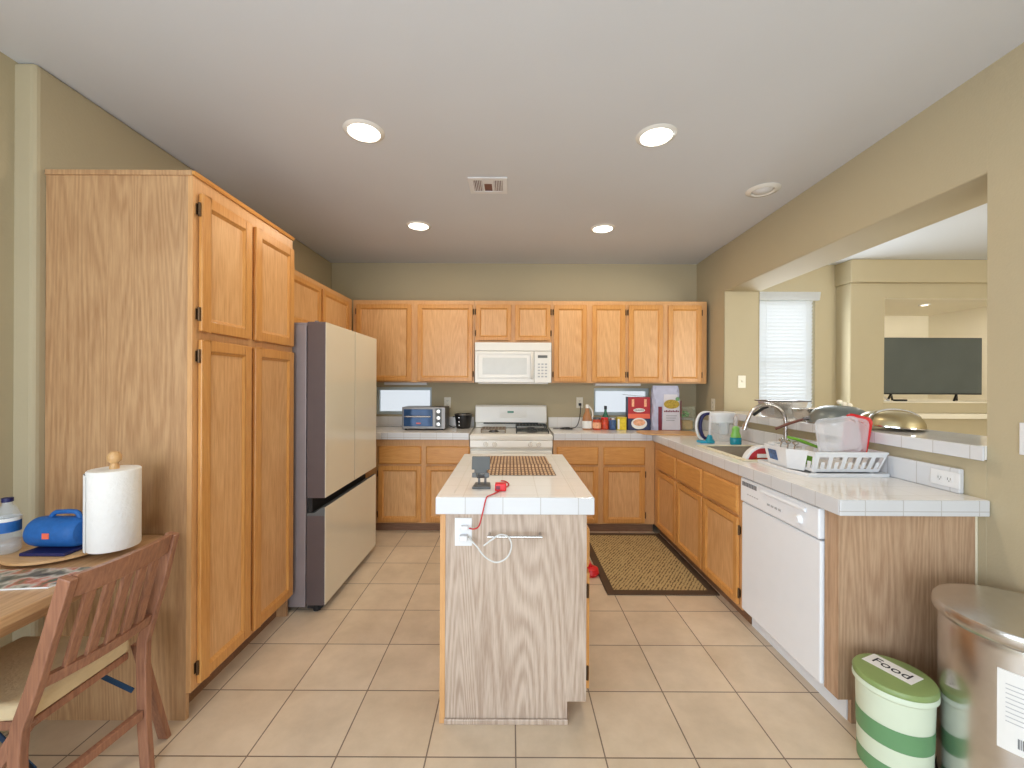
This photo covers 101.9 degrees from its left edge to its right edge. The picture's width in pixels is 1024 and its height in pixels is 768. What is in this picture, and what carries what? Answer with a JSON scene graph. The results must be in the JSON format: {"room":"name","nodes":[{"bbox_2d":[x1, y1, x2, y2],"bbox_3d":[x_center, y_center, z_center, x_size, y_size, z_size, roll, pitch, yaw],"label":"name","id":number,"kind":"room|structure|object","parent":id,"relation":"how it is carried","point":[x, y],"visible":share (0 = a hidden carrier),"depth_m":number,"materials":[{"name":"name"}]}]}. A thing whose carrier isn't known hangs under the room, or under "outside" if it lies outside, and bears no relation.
{"room":"kitchen","nodes":[
{"label":"kitchen","id":0,"kind":"room"},
{"bbox_2d":[0,52,18,733],"bbox_3d":[-2.055,0.042,-0.400,0.130,2.668,4.200,0,0,0],"label":"wall","id":1,"kind":"structure","parent":0,"point":[7,65],"depth_m":1.64,"materials":[{"name":"paint"}]},
{"bbox_2d":[12,64,331,641],"bbox_3d":[-1.970,0.042,3.040,0.120,2.668,2.760,0,0,0],"label":"wall","id":2,"kind":"structure","parent":0,"point":[57,127],"depth_m":1.68,"materials":[{"name":"paint"}]},
{"bbox_2d":[294,270,351,330],"bbox_3d":[-1.722,-0.625,3.288,0.354,0.405,1.595,0,0,0],"label":"upper cabinet","id":3,"kind":"object","parent":2,"relation":"attached to","point":[314,301],"visible":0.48,"depth_m":3.34,"materials":[{"name":"brown wood"}]},
{"bbox_2d":[0,515,936,767],"bbox_3d":[0.044,1.425,1.025,4.700,0.080,7.250,0,0,0],"label":"floor","id":4,"kind":"structure","parent":0,"point":[676,681],"depth_m":1.79,"materials":[{"name":"tile"}]},
{"bbox_2d":[0,535,162,637],"bbox_3d":[-1.655,0.991,1.100,0.650,0.767,1.160,0,0,0],"label":"dining table","id":5,"kind":"object","parent":4,"relation":"on","point":[18,608],"visible":0.2,"depth_m":1.22,"materials":[{"name":"brown wood"}]},
{"bbox_2d":[0,544,87,565],"bbox_3d":[-1.623,0.597,1.512,0.310,0.022,0.310,0,0,0],"label":"round board","id":6,"kind":"object","parent":5,"relation":"on","point":[11,557],"visible":0.34,"depth_m":1.40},
{"bbox_2d":[0,497,21,533],"bbox_3d":[-1.747,0.489,1.440,0.067,0.190,0.067,0,0,0],"label":"water bottle","id":7,"kind":"object","parent":6,"relation":"on","point":[9,523],"visible":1,"depth_m":1.43,"materials":[{"name":"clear plastic"}]},
{"bbox_2d":[19,545,82,555],"bbox_3d":[-1.591,0.579,1.468,0.153,0.012,0.125,0,0,0],"label":"flat box","id":8,"kind":"object","parent":6,"relation":"on","point":[38,551],"visible":0.55,"depth_m":1.42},
{"bbox_2d":[23,509,82,546],"bbox_3d":[-1.595,0.507,1.469,0.170,0.130,0.106,0,0,0],"label":"speaker","id":9,"kind":"object","parent":8,"relation":"on","point":[51,530],"visible":0.91,"depth_m":1.43},
{"bbox_2d":[0,567,90,590],"bbox_3d":[-1.492,0.605,1.287,0.331,0.005,0.143,0,0,-5],"label":"magazine","id":10,"kind":"object","parent":5,"relation":"on","point":[38,578],"visible":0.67,"depth_m":1.29,"materials":[{"name":"paper"}]},
{"bbox_2d":[106,451,121,468],"bbox_3d":[-1.430,0.414,1.496,0.042,0.344,0.042,0,0,0],"label":"paper towel holder","id":11,"kind":"object","parent":5,"relation":"on","point":[114,457],"visible":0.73,"depth_m":1.49,"materials":[{"name":"brown wood"}]},
{"bbox_2d":[83,465,141,553],"bbox_3d":[-1.436,0.445,1.496,0.159,0.279,0.148,0,0,0],"label":"paper towel roll","id":12,"kind":"object","parent":11,"relation":"on","point":[112,498],"visible":0.97,"depth_m":1.44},
{"bbox_2d":[0,531,179,767],"bbox_3d":[-1.453,0.956,1.350,0.552,0.862,0.561,0,0,0],"label":"dining chair","id":13,"kind":"object","parent":4,"relation":"on","point":[39,675],"visible":1,"depth_m":1.29,"materials":[{"name":"brown wood"}]},
{"bbox_2d":[0,636,128,720],"bbox_3d":[-1.532,0.913,1.305,0.395,0.050,0.340,0,0,0],"label":"cushion","id":14,"kind":"object","parent":13,"relation":"on","point":[16,657],"depth_m":1.29,"materials":[{"name":"fabric"}]},
{"bbox_2d":[44,169,293,720],"bbox_3d":[-1.599,0.251,2.086,0.620,2.253,0.783,0,0,0],"label":"pantry cabinet","id":15,"kind":"object","parent":4,"relation":"on","point":[169,318],"visible":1,"depth_m":1.70,"materials":[{"name":"brown wood"}]},
{"bbox_2d":[288,321,376,610],"bbox_3d":[-1.505,0.495,2.970,0.775,1.766,0.940,0,0,0],"label":"refrigerator","id":16,"kind":"object","parent":4,"relation":"on","point":[334,501],"visible":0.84,"depth_m":2.58,"materials":[{"name":"beige metal"}]},
{"bbox_2d":[366,439,469,529],"bbox_3d":[-0.994,0.948,4.131,1.220,0.865,0.550,0,0,0],"label":"base cabinet","id":17,"kind":"object","parent":4,"relation":"on","point":[410,474],"visible":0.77,"depth_m":3.87,"materials":[{"name":"brown wood"}]},
{"bbox_2d":[376,416,473,439],"bbox_3d":[-1.150,0.429,4.128,1.519,0.169,0.580,0,0,0],"label":"countertop","id":18,"kind":"structure","parent":17,"relation":"on","point":[387,427],"depth_m":3.93,"materials":[{"name":"tile"}]},
{"bbox_2d":[402,406,448,429],"bbox_3d":[-0.853,0.338,4.165,0.421,0.224,0.310,0,0,0],"label":"toaster oven","id":19,"kind":"object","parent":18,"relation":"on","point":[413,417],"visible":1,"depth_m":4.05,"materials":[{"name":"metal"}]},
{"bbox_2d":[453,413,471,428],"bbox_3d":[-0.489,0.378,4.255,0.182,0.148,0.182,0,0,44],"label":"pot","id":20,"kind":"object","parent":18,"relation":"on","point":[463,420],"visible":1,"depth_m":4.19,"materials":[{"name":"black metal"}]},
{"bbox_2d":[470,405,552,453],"bbox_3d":[0.001,0.792,4.092,0.774,1.145,0.606,0,0,0],"label":"stove","id":21,"kind":"object","parent":4,"relation":"on","point":[499,429],"visible":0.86,"depth_m":3.98,"materials":[{"name":"white metal"}]},
{"bbox_2d":[471,450,551,453],"bbox_3d":[0.001,0.882,3.852,0.754,0.525,0.034,0,0,0],"label":"oven","id":22,"kind":"object","parent":21,"relation":"in","point":[472,451],"depth_m":3.84,"materials":[{"name":"white metal"}]},
{"bbox_2d":[470,427,552,439],"bbox_3d":[0.003,0.488,4.123,0.774,0.067,0.543,0,0,0],"label":"cooktop","id":23,"kind":"object","parent":21,"relation":"in","point":[510,433],"depth_m":3.89,"materials":[{"name":"white metal"}]},
{"bbox_2d":[436,454,594,724],"bbox_3d":[0.014,0.919,2.178,0.637,0.931,1.035,0,0,0],"label":"kitchen island","id":24,"kind":"object","parent":4,"relation":"on","point":[514,631],"visible":1,"depth_m":1.69,"materials":[{"name":"brown wood"}]},
{"bbox_2d":[455,518,471,545],"bbox_3d":[-0.194,0.602,1.690,0.070,0.114,0.007,0,0,0],"label":"wall outlet","id":25,"kind":"object","parent":24,"relation":"attached to","point":[458,521],"visible":0.78,"depth_m":1.69,"materials":[{"name":"white plastic"}]},
{"bbox_2d":[459,534,467,541],"bbox_3d":[-0.191,0.621,1.673,0.033,0.023,0.026,0,0,0],"label":"plug","id":26,"kind":"object","parent":25,"relation":"attached to","point":[463,537],"visible":1,"depth_m":1.66,"materials":[{"name":"white plastic"}]},
{"bbox_2d":[472,456,490,488],"bbox_3d":[-0.129,0.387,1.831,0.085,0.134,0.107,0,0,0],"label":"tablet stand","id":27,"kind":"object","parent":24,"relation":"on","point":[480,464],"visible":1,"depth_m":1.82,"materials":[{"name":"grey plastic"}]},
{"bbox_2d":[469,490,499,529],"bbox_3d":[-0.094,0.515,1.686,0.145,0.139,0.057,0,0,-32],"label":"charging cable","id":28,"kind":"object","parent":24,"relation":"attached to","point":[499,490],"visible":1,"depth_m":1.65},
{"bbox_2d":[495,482,505,490],"bbox_3d":[-0.044,0.438,1.770,0.048,0.032,0.040,0,0,0],"label":"charger","id":29,"kind":"object","parent":24,"relation":"on","point":[501,486],"visible":1,"depth_m":1.75,"materials":[{"name":"red plastic"}]},
{"bbox_2d":[487,532,541,538],"bbox_3d":[0.015,0.610,1.671,0.220,0.012,0.044,0,0,0],"label":"towel bar","id":30,"kind":"object","parent":24,"relation":"attached to","point":[489,535],"visible":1,"depth_m":1.65,"materials":[{"name":"metal"}]},
{"bbox_2d":[467,534,511,562],"bbox_3d":[-0.087,0.649,1.646,0.185,0.117,0.026,0,0,10],"label":"charging cable","id":31,"kind":"object","parent":30,"relation":"hanging from","point":[507,536],"visible":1,"depth_m":1.64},
{"bbox_2d":[487,456,555,474],"bbox_3d":[0.034,0.446,2.327,0.381,0.015,0.530,0,0,0],"label":"bamboo mat","id":32,"kind":"object","parent":24,"relation":"on","point":[499,465],"visible":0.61,"depth_m":2.25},
{"bbox_2d":[587,561,598,577],"bbox_3d":[0.579,1.322,3.020,0.124,0.131,0.124,0,0,0],"label":"toy","id":33,"kind":"object","parent":4,"relation":"on","point":[593,570],"depth_m":2.98,"materials":[{"name":"red plastic"}]},
{"bbox_2d":[552,440,654,530],"bbox_3d":[0.866,0.956,4.131,0.947,0.865,0.550,0,0,0],"label":"base cabinet","id":34,"kind":"object","parent":4,"relation":"on","point":[619,475],"visible":0.79,"depth_m":3.87,"materials":[{"name":"brown wood"}]},
{"bbox_2d":[590,533,719,595],"bbox_3d":[1.003,1.384,3.283,0.741,0.010,1.115,0,0,0],"label":"kitchen mat","id":35,"kind":"object","parent":4,"relation":"on","point":[627,563],"visible":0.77,"depth_m":3.12,"materials":[{"name":"wicker"}]},
{"bbox_2d":[654,442,683,556],"bbox_3d":[1.606,0.960,3.604,0.570,0.865,0.539,0,0,0],"label":"base cabinet","id":36,"kind":"object","parent":4,"relation":"on","point":[666,458],"visible":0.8,"depth_m":3.56,"materials":[{"name":"brown wood"}]},
{"bbox_2d":[676,451,751,623],"bbox_3d":[1.606,0.960,2.868,0.570,0.865,0.931,0,0,0],"label":"base cabinet","id":37,"kind":"object","parent":4,"relation":"on","point":[708,496],"visible":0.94,"depth_m":2.75,"materials":[{"name":"brown wood"}]},
{"bbox_2d":[548,417,989,516],"bbox_3d":[1.181,0.440,3.033,1.569,0.169,2.771,0,0,0],"label":"countertop","id":38,"kind":"structure","parent":37,"relation":"on","point":[908,490],"depth_m":1.95,"materials":[{"name":"tile"}]},
{"bbox_2d":[553,406,580,429],"bbox_3d":[0.619,0.335,4.251,0.359,0.244,0.152,0,0,-31],"label":"power cord","id":39,"kind":"object","parent":38,"relation":"on","point":[568,428],"visible":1,"depth_m":4.23,"materials":[{"name":"black plastic"}]},
{"bbox_2d":[582,404,592,429],"bbox_3d":[0.772,0.332,4.175,0.114,0.251,0.078,0,0,0],"label":"syrup bottle","id":40,"kind":"object","parent":38,"relation":"on","point":[587,419],"visible":1,"depth_m":4.15,"materials":[{"name":"brown plastic"}]},
{"bbox_2d":[592,417,600,429],"bbox_3d":[0.860,0.397,4.160,0.087,0.121,0.087,0,0,0],"label":"sauce jar","id":41,"kind":"object","parent":38,"relation":"on","point":[596,423],"visible":1,"depth_m":4.13,"materials":[{"name":"orange glass"}]},
{"bbox_2d":[601,417,608,429],"bbox_3d":[0.946,0.398,4.200,0.087,0.121,0.087,0,0,0],"label":"sauce jar","id":42,"kind":"object","parent":38,"relation":"on","point":[604,420],"visible":0.94,"depth_m":4.16,"materials":[{"name":"glass"}]},
{"bbox_2d":[602,406,608,419],"bbox_3d":[0.984,0.342,4.320,0.064,0.232,0.064,0,0,0],"label":"oil bottle","id":43,"kind":"object","parent":38,"relation":"on","point":[605,414],"visible":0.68,"depth_m":4.31,"materials":[{"name":"green glass"}]},
{"bbox_2d":[609,418,615,429],"bbox_3d":[1.024,0.400,4.180,0.072,0.117,0.072,0,0,0],"label":"can","id":44,"kind":"object","parent":38,"relation":"on","point":[612,422],"visible":1,"depth_m":4.15,"materials":[{"name":"metal"}]},
{"bbox_2d":[616,417,626,429],"bbox_3d":[1.108,0.396,4.175,0.094,0.128,0.074,0,0,0],"label":"tin","id":45,"kind":"object","parent":38,"relation":"on","point":[620,421],"visible":0.97,"depth_m":4.14,"materials":[{"name":"metal"}]},
{"bbox_2d":[622,394,649,429],"bbox_3d":[1.256,0.282,4.168,0.255,0.356,0.094,0,0,0],"label":"box","id":46,"kind":"object","parent":38,"relation":"on","point":[637,408],"visible":1,"depth_m":4.12,"materials":[{"name":"cardboard"}]},
{"bbox_2d":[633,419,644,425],"bbox_3d":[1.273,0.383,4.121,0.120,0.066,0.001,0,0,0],"label":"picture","id":47,"kind":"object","parent":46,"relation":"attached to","point":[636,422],"depth_m":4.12},
{"bbox_2d":[631,418,646,428],"bbox_3d":[1.273,0.393,4.123,0.156,0.112,0.001,0,0,0],"label":"picture","id":48,"kind":"object","parent":46,"relation":"attached to","point":[636,423],"depth_m":4.12,"materials":[{"name":"paper"}]},
{"bbox_2d":[650,386,681,430],"bbox_3d":[1.530,0.239,4.118,0.285,0.445,0.144,0,0,0],"label":"bag","id":49,"kind":"object","parent":38,"relation":"on","point":[665,405],"visible":0.95,"depth_m":4.05,"materials":[{"name":"paper"}]},
{"bbox_2d":[636,430,699,435],"bbox_3d":[1.458,0.455,3.860,0.520,0.012,0.320,0,0,0],"label":"cutting board","id":50,"kind":"object","parent":38,"relation":"on","point":[644,432],"visible":0.88,"depth_m":3.83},
{"bbox_2d":[681,411,692,429],"bbox_3d":[1.759,0.345,4.169,0.181,0.235,0.139,0,0,0],"label":"bag","id":51,"kind":"object","parent":38,"relation":"on","point":[685,424],"visible":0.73,"depth_m":4.13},
{"bbox_2d":[705,435,714,443],"bbox_3d":[1.551,0.353,3.240,0.076,0.215,0.076,0,0,0],"label":"dish brush","id":52,"kind":"object","parent":38,"relation":"on","point":[709,439],"visible":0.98,"depth_m":3.22,"materials":[{"name":"teal plastic"}]},
{"bbox_2d":[695,411,734,439],"bbox_3d":[1.656,0.340,3.375,0.319,0.241,0.151,0,0,0],"label":"water pitcher","id":53,"kind":"object","parent":38,"relation":"on","point":[723,418],"visible":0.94,"depth_m":3.35,"materials":[{"name":"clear plastic"}]},
{"bbox_2d":[697,445,757,461],"bbox_3d":[1.598,0.537,2.780,0.422,0.166,0.648,0,0,0],"label":"sink","id":54,"kind":"object","parent":38,"relation":"in","point":[735,451],"visible":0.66,"depth_m":3.07,"materials":[{"name":"beige ceramic"}]},
{"bbox_2d":[707,446,749,456],"bbox_3d":[1.598,0.541,2.780,0.386,0.158,0.606,0,0,0],"label":"basin","id":55,"kind":"object","parent":54,"relation":"in","point":[732,451],"depth_m":3.07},
{"bbox_2d":[742,445,767,459],"bbox_3d":[1.534,0.491,2.536,0.232,0.232,0.058,0,0,0],"label":"tub","id":56,"kind":"object","parent":54,"relation":"in","point":[756,452],"visible":0.2,"depth_m":2.51,"materials":[{"name":"white plastic"}]},
{"bbox_2d":[730,426,741,444],"bbox_3d":[1.710,0.353,3.158,0.084,0.217,0.067,0,0,0],"label":"soap bottle","id":57,"kind":"object","parent":38,"relation":"on","point":[735,439],"visible":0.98,"depth_m":3.14,"materials":[{"name":"teal plastic"}]},
{"bbox_2d":[741,403,787,441],"bbox_3d":[1.732,0.295,2.822,0.310,0.335,0.092,0,0,17],"label":"faucet","id":58,"kind":"object","parent":38,"relation":"on","point":[785,420],"visible":0.77,"depth_m":2.81,"materials":[{"name":"metal"}]},
{"bbox_2d":[758,442,889,476],"bbox_3d":[1.657,0.400,2.247,0.437,0.124,0.392,0,0,0],"label":"dish rack","id":59,"kind":"object","parent":38,"relation":"on","point":[790,460],"visible":0.95,"depth_m":2.13,"materials":[{"name":"white plastic"}]},
{"bbox_2d":[779,438,798,448],"bbox_3d":[1.499,0.363,2.250,0.039,0.130,0.149,0,0,3],"label":"utensil","id":60,"kind":"object","parent":59,"relation":"in","point":[781,440],"visible":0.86,"depth_m":2.23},
{"bbox_2d":[787,436,818,448],"bbox_3d":[1.584,0.315,2.241,0.161,0.066,0.059,0,0,-11],"label":"spatula","id":61,"kind":"object","parent":59,"relation":"on","point":[788,437],"visible":1,"depth_m":2.22,"materials":[{"name":"green plastic"}]},
{"bbox_2d":[758,459,889,476],"bbox_3d":[1.656,0.453,2.247,0.437,0.018,0.392,0,0,0],"label":"drip tray","id":62,"kind":"object","parent":59,"relation":"on","point":[806,471],"depth_m":2.11,"materials":[{"name":"white plastic"}]},
{"bbox_2d":[840,414,872,451],"bbox_3d":[1.798,0.262,2.151,0.171,0.216,0.037,0,0,0],"label":"food container","id":63,"kind":"object","parent":59,"relation":"in","point":[856,433],"visible":0.96,"depth_m":2.14,"materials":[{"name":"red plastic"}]},
{"bbox_2d":[741,477,847,719],"bbox_3d":[1.602,0.964,2.058,0.598,0.856,0.675,0,0,0],"label":"dishwasher","id":64,"kind":"object","parent":4,"relation":"on","point":[783,535],"visible":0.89,"depth_m":2.00,"materials":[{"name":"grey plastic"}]},
{"bbox_2d":[852,653,940,767],"bbox_3d":[1.395,1.220,1.512,0.238,0.340,0.238,0,0,0],"label":"bin","id":65,"kind":"object","parent":4,"relation":"on","point":[896,703],"visible":1,"depth_m":1.45,"materials":[{"name":"plastic"}]},
{"bbox_2d":[824,510,977,723],"bbox_3d":[1.624,0.960,1.734,0.566,0.865,0.082,0,0,0],"label":"end panel","id":66,"kind":"object","parent":4,"relation":"on","point":[882,572],"visible":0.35,"depth_m":1.70,"materials":[{"name":"brown wood"}]},
{"bbox_2d":[931,583,1023,767],"bbox_3d":[1.669,1.068,1.352,0.424,0.648,0.424,0,0,0],"label":"trash can","id":67,"kind":"object","parent":4,"relation":"on","point":[980,629],"visible":1,"depth_m":1.33,"materials":[{"name":"metal"}]},
{"bbox_2d":[0,0,1023,264],"bbox_3d":[2.256,-1.323,1.025,9.100,0.100,7.250,0,0,0],"label":"ceiling","id":68,"kind":"structure","parent":0,"point":[553,98],"depth_m":1.86,"materials":[{"name":"paint"}]},
{"bbox_2d":[342,119,384,142],"bbox_3d":[-0.748,-1.281,2.113,0.204,0.011,0.204,0,0,0],"label":"recessed light","id":69,"kind":"object","parent":68,"relation":"in","point":[361,130],"visible":1,"depth_m":2.10,"materials":[{"name":"glass"}]},
{"bbox_2d":[406,221,430,230],"bbox_3d":[-0.749,-1.281,3.370,0.204,0.011,0.204,0,0,0],"label":"recessed light","id":70,"kind":"object","parent":68,"relation":"in","point":[415,225],"visible":1,"depth_m":3.35,"materials":[{"name":"glass"}]},
{"bbox_2d":[468,177,506,193],"bbox_3d":[-0.147,-1.280,2.680,0.246,0.007,0.210,0,0,0],"label":"ceiling vent","id":71,"kind":"object","parent":68,"relation":"in","point":[478,185],"visible":1,"depth_m":2.67,"materials":[{"name":"white plastic"}]},
{"bbox_2d":[590,224,614,232],"bbox_3d":[0.754,-1.274,3.410,0.204,0.011,0.204,0,0,0],"label":"recessed light","id":72,"kind":"object","parent":68,"relation":"in","point":[599,228],"visible":1,"depth_m":3.39,"materials":[{"name":"glass"}]},
{"bbox_2d":[635,123,676,146],"bbox_3d":[0.748,-1.274,2.138,0.204,0.011,0.204,0,0,0],"label":"recessed light","id":73,"kind":"object","parent":68,"relation":"in","point":[655,135],"visible":1,"depth_m":2.12,"materials":[{"name":"glass"}]},
{"bbox_2d":[745,182,781,197],"bbox_3d":[1.658,-1.265,2.730,0.208,0.020,0.208,0,0,0],"label":"ceiling speaker","id":74,"kind":"object","parent":68,"relation":"attached to","point":[761,190],"visible":1,"depth_m":2.71,"materials":[{"name":"white plastic"}]},
{"bbox_2d":[331,263,835,514],"bbox_3d":[0.770,0.054,4.500,5.660,2.668,0.160,0,0,0],"label":"wall","id":75,"kind":"structure","parent":0,"point":[355,281],"depth_m":4.42,"materials":[{"name":"paint"}]},
{"bbox_2d":[377,387,431,413],"bbox_3d":[-1.148,0.181,4.510,0.611,0.293,0.040,0,0,0],"label":"window","id":76,"kind":"structure","parent":75,"relation":"in","point":[379,389],"depth_m":4.49,"materials":[{"name":"glass"}]},
{"bbox_2d":[353,300,474,382],"bbox_3d":[-0.958,-0.420,4.245,1.194,0.808,0.349,0,0,0],"label":"upper cabinet","id":77,"kind":"object","parent":75,"relation":"attached to","point":[430,341],"visible":0.83,"depth_m":4.08,"materials":[{"name":"brown wood"}]},
{"bbox_2d":[384,382,427,384],"bbox_3d":[-1.080,-0.004,4.285,0.440,0.026,0.070,0,0,0],"label":"light","id":78,"kind":"object","parent":77,"relation":"attached to","point":[385,383],"visible":1,"depth_m":4.25,"materials":[{"name":"white plastic"}]},
{"bbox_2d":[376,416,473,426],"bbox_3d":[-1.150,0.397,4.409,1.519,0.104,0.018,0,0,0],"label":"backsplash","id":79,"kind":"structure","parent":75,"relation":"attached to","point":[380,420],"depth_m":4.40,"materials":[{"name":"tile"}]},
{"bbox_2d":[444,397,450,407],"bbox_3d":[-0.676,0.197,4.416,0.070,0.114,0.007,0,0,0],"label":"wall outlet","id":80,"kind":"object","parent":75,"relation":"attached to","point":[447,400],"visible":0.91,"depth_m":4.41,"materials":[{"name":"beige plastic"}]},
{"bbox_2d":[475,301,551,342],"bbox_3d":[0.022,-0.613,4.245,0.761,0.413,0.349,0,0,0],"label":"upper cabinet","id":81,"kind":"object","parent":75,"relation":"attached to","point":[495,321],"visible":0.95,"depth_m":4.08,"materials":[{"name":"brown wood"}]},
{"bbox_2d":[475,342,550,383],"bbox_3d":[0.021,-0.203,4.207,0.744,0.404,0.418,0,0,0],"label":"microwave","id":82,"kind":"object","parent":81,"relation":"attached to","point":[495,362],"visible":1,"depth_m":4.04,"materials":[{"name":"white plastic"}]},
{"bbox_2d":[576,397,582,407],"bbox_3d":[0.731,0.198,4.416,0.070,0.114,0.007,0,0,0],"label":"wall outlet","id":83,"kind":"object","parent":75,"relation":"attached to","point":[578,399],"visible":1,"depth_m":4.41,"materials":[{"name":"beige plastic"}]},
{"bbox_2d":[551,301,626,382],"bbox_3d":[0.772,-0.412,4.245,0.735,0.808,0.349,0,0,0],"label":"upper cabinet","id":84,"kind":"object","parent":75,"relation":"attached to","point":[589,343],"visible":1,"depth_m":4.08,"materials":[{"name":"brown wood"}]},
{"bbox_2d":[594,383,640,385],"bbox_3d":[1.095,0.006,4.285,0.470,0.026,0.070,0,0,0],"label":"light","id":85,"kind":"object","parent":84,"relation":"attached to","point":[595,384],"visible":1,"depth_m":4.25,"materials":[{"name":"white plastic"}]},
{"bbox_2d":[548,417,693,427],"bbox_3d":[1.170,0.407,4.408,1.546,0.104,0.020,0,0,0],"label":"backsplash","id":86,"kind":"structure","parent":75,"relation":"attached to","point":[552,421],"depth_m":4.40,"materials":[{"name":"tile"}]},
{"bbox_2d":[594,388,648,414],"bbox_3d":[1.187,0.192,4.510,0.611,0.293,0.040,0,0,0],"label":"window","id":87,"kind":"structure","parent":75,"relation":"in","point":[646,390],"depth_m":4.49,"materials":[{"name":"glass"}]},
{"bbox_2d":[626,301,706,383],"bbox_3d":[1.535,-0.409,4.245,0.787,0.808,0.349,0,0,0],"label":"upper cabinet","id":88,"kind":"object","parent":75,"relation":"attached to","point":[667,341],"visible":0.99,"depth_m":4.08,"materials":[{"name":"brown wood"}]},
{"bbox_2d":[759,292,820,408],"bbox_3d":[2.927,-0.263,4.419,0.672,1.418,0.097,0,0,0],"label":"window blind","id":89,"kind":"object","parent":75,"relation":"attached to","point":[785,318],"visible":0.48,"depth_m":4.45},
{"bbox_2d":[835,259,986,286],"bbox_3d":[5.078,-1.143,4.463,3.255,0.234,0.515,0,0,0],"label":"trim","id":90,"kind":"structure","parent":75,"relation":"attached to","point":[853,270],"depth_m":4.21,"materials":[{"name":"paint"}]},
{"bbox_2d":[696,42,1023,593],"bbox_3d":[2.054,0.060,0.960,0.320,2.684,6.928,0,0,1],"label":"wall","id":91,"kind":"structure","parent":0,"point":[963,152],"depth_m":1.91,"materials":[{"name":"paint"}]},
{"bbox_2d":[711,399,714,410],"bbox_3d":[1.956,0.199,4.020,0.007,0.114,0.070,0,0,1],"label":"wall outlet","id":92,"kind":"object","parent":91,"relation":"attached to","point":[712,400],"visible":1,"depth_m":4.00,"materials":[{"name":"beige plastic"}]},
{"bbox_2d":[738,376,745,387],"bbox_3d":[2.120,-0.021,3.807,0.070,0.114,0.016,0,0,0],"label":"light switch","id":93,"kind":"object","parent":91,"relation":"attached to","point":[741,379],"visible":1,"depth_m":3.81,"materials":[{"name":"beige plastic"}]},
{"bbox_2d":[695,418,963,493],"bbox_3d":[1.925,0.411,3.071,0.022,0.104,2.654,0,0,1],"label":"backsplash","id":94,"kind":"structure","parent":91,"relation":"attached to","point":[915,471],"depth_m":2.05,"materials":[{"name":"tile"}]},
{"bbox_2d":[729,411,986,460],"bbox_3d":[2.087,0.277,2.723,0.408,0.058,2.186,0,0,1],"label":"bar ledge","id":95,"kind":"object","parent":91,"relation":"attached to","point":[969,446],"visible":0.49,"depth_m":2.00,"materials":[{"name":"tile"}]},
{"bbox_2d":[752,399,811,417],"bbox_3d":[1.985,0.184,3.130,0.404,0.125,0.235,0,0,0],"label":"steel pan","id":96,"kind":"object","parent":95,"relation":"on","point":[785,405],"visible":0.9,"depth_m":3.05,"materials":[{"name":"silver metal"}]},
{"bbox_2d":[791,407,814,418],"bbox_3d":[2.054,0.207,2.880,0.196,0.079,0.196,0,0,0],"label":"steel bowl","id":97,"kind":"object","parent":95,"relation":"on","point":[798,412],"visible":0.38,"depth_m":2.85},
{"bbox_2d":[775,405,864,429],"bbox_3d":[1.977,0.219,2.600,0.484,0.171,0.336,0,0,0],"label":"skillet","id":98,"kind":"object","parent":95,"relation":"on","point":[831,414],"visible":0.75,"depth_m":2.53,"materials":[{"name":"metal"}]},
{"bbox_2d":[836,400,852,406],"bbox_3d":[2.246,0.177,2.800,0.095,0.141,0.057,0,0,0],"label":"handle","id":99,"kind":"object","parent":95,"relation":"on","point":[840,402],"visible":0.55,"depth_m":2.79,"materials":[{"name":"white plastic"}]},
{"bbox_2d":[861,408,928,430],"bbox_3d":[2.067,0.189,2.265,0.309,0.115,0.300,0,0,0],"label":"wok","id":100,"kind":"object","parent":95,"relation":"on","point":[886,418],"visible":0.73,"depth_m":2.17,"materials":[{"name":"metal"}]},
{"bbox_2d":[931,468,960,488],"bbox_3d":[1.882,0.408,1.800,0.007,0.066,0.124,0,0,1],"label":"wall outlet","id":101,"kind":"object","parent":91,"relation":"attached to","point":[941,477],"visible":1,"depth_m":1.79,"materials":[{"name":"white plastic"}]},
{"bbox_2d":[937,474,942,480],"bbox_3d":[1.880,0.408,1.820,0.001,0.026,0.026,0,0,1],"label":"receptacle","id":102,"kind":"object","parent":101,"relation":"attached to","point":[939,476],"depth_m":1.82,"materials":[{"name":"white plastic"}]},
{"bbox_2d":[946,476,951,482],"bbox_3d":[1.879,0.408,1.780,0.001,0.026,0.026,0,0,1],"label":"receptacle","id":103,"kind":"object","parent":101,"relation":"attached to","point":[948,478],"depth_m":1.78,"materials":[{"name":"white plastic"}]},
{"bbox_2d":[1019,422,1023,454],"bbox_3d":[1.901,0.204,1.515,0.007,0.120,0.074,0,0,1],"label":"wall outlet","id":104,"kind":"object","parent":91,"relation":"attached to","point":[1021,425],"visible":1,"depth_m":1.54,"materials":[{"name":"white plastic"}]},
{"bbox_2d":[884,316,928,398],"bbox_3d":[4.612,-0.338,5.285,1.620,1.062,0.030,0,0,0],"label":"wall","id":105,"kind":"structure","parent":0,"point":[894,326],"depth_m":5.27,"materials":[{"name":"paint"}]},
{"bbox_2d":[883,299,986,402],"bbox_3d":[4.612,-0.338,4.745,1.620,1.063,1.050,0,0,0],"label":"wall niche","id":106,"kind":"structure","parent":105,"relation":"attached to","point":[948,318],"depth_m":4.75,"materials":[{"name":"paint"}]},
{"bbox_2d":[884,338,981,400],"bbox_3d":[4.536,-0.159,4.510,1.100,0.682,0.157,0,0,0],"label":"television","id":107,"kind":"object","parent":106,"relation":"on","point":[933,366],"visible":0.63,"depth_m":4.48,"materials":[{"name":"black plastic"}]},
{"bbox_2d":[836,283,986,435],"bbox_3d":[5.079,0.191,4.768,3.240,2.454,1.065,0,0,0],"label":"wall niche","id":108,"kind":"object","parent":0,"point":[860,307],"visible":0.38,"depth_m":4.24,"materials":[{"name":"paint"}]},
{"bbox_2d":[916,413,986,418],"bbox_3d":[5.224,0.326,4.168,2.950,0.045,0.135,0,0,0],"label":"trim","id":109,"kind":"structure","parent":108,"relation":"attached to","point":[923,415],"depth_m":4.10,"materials":[{"name":"paint"}]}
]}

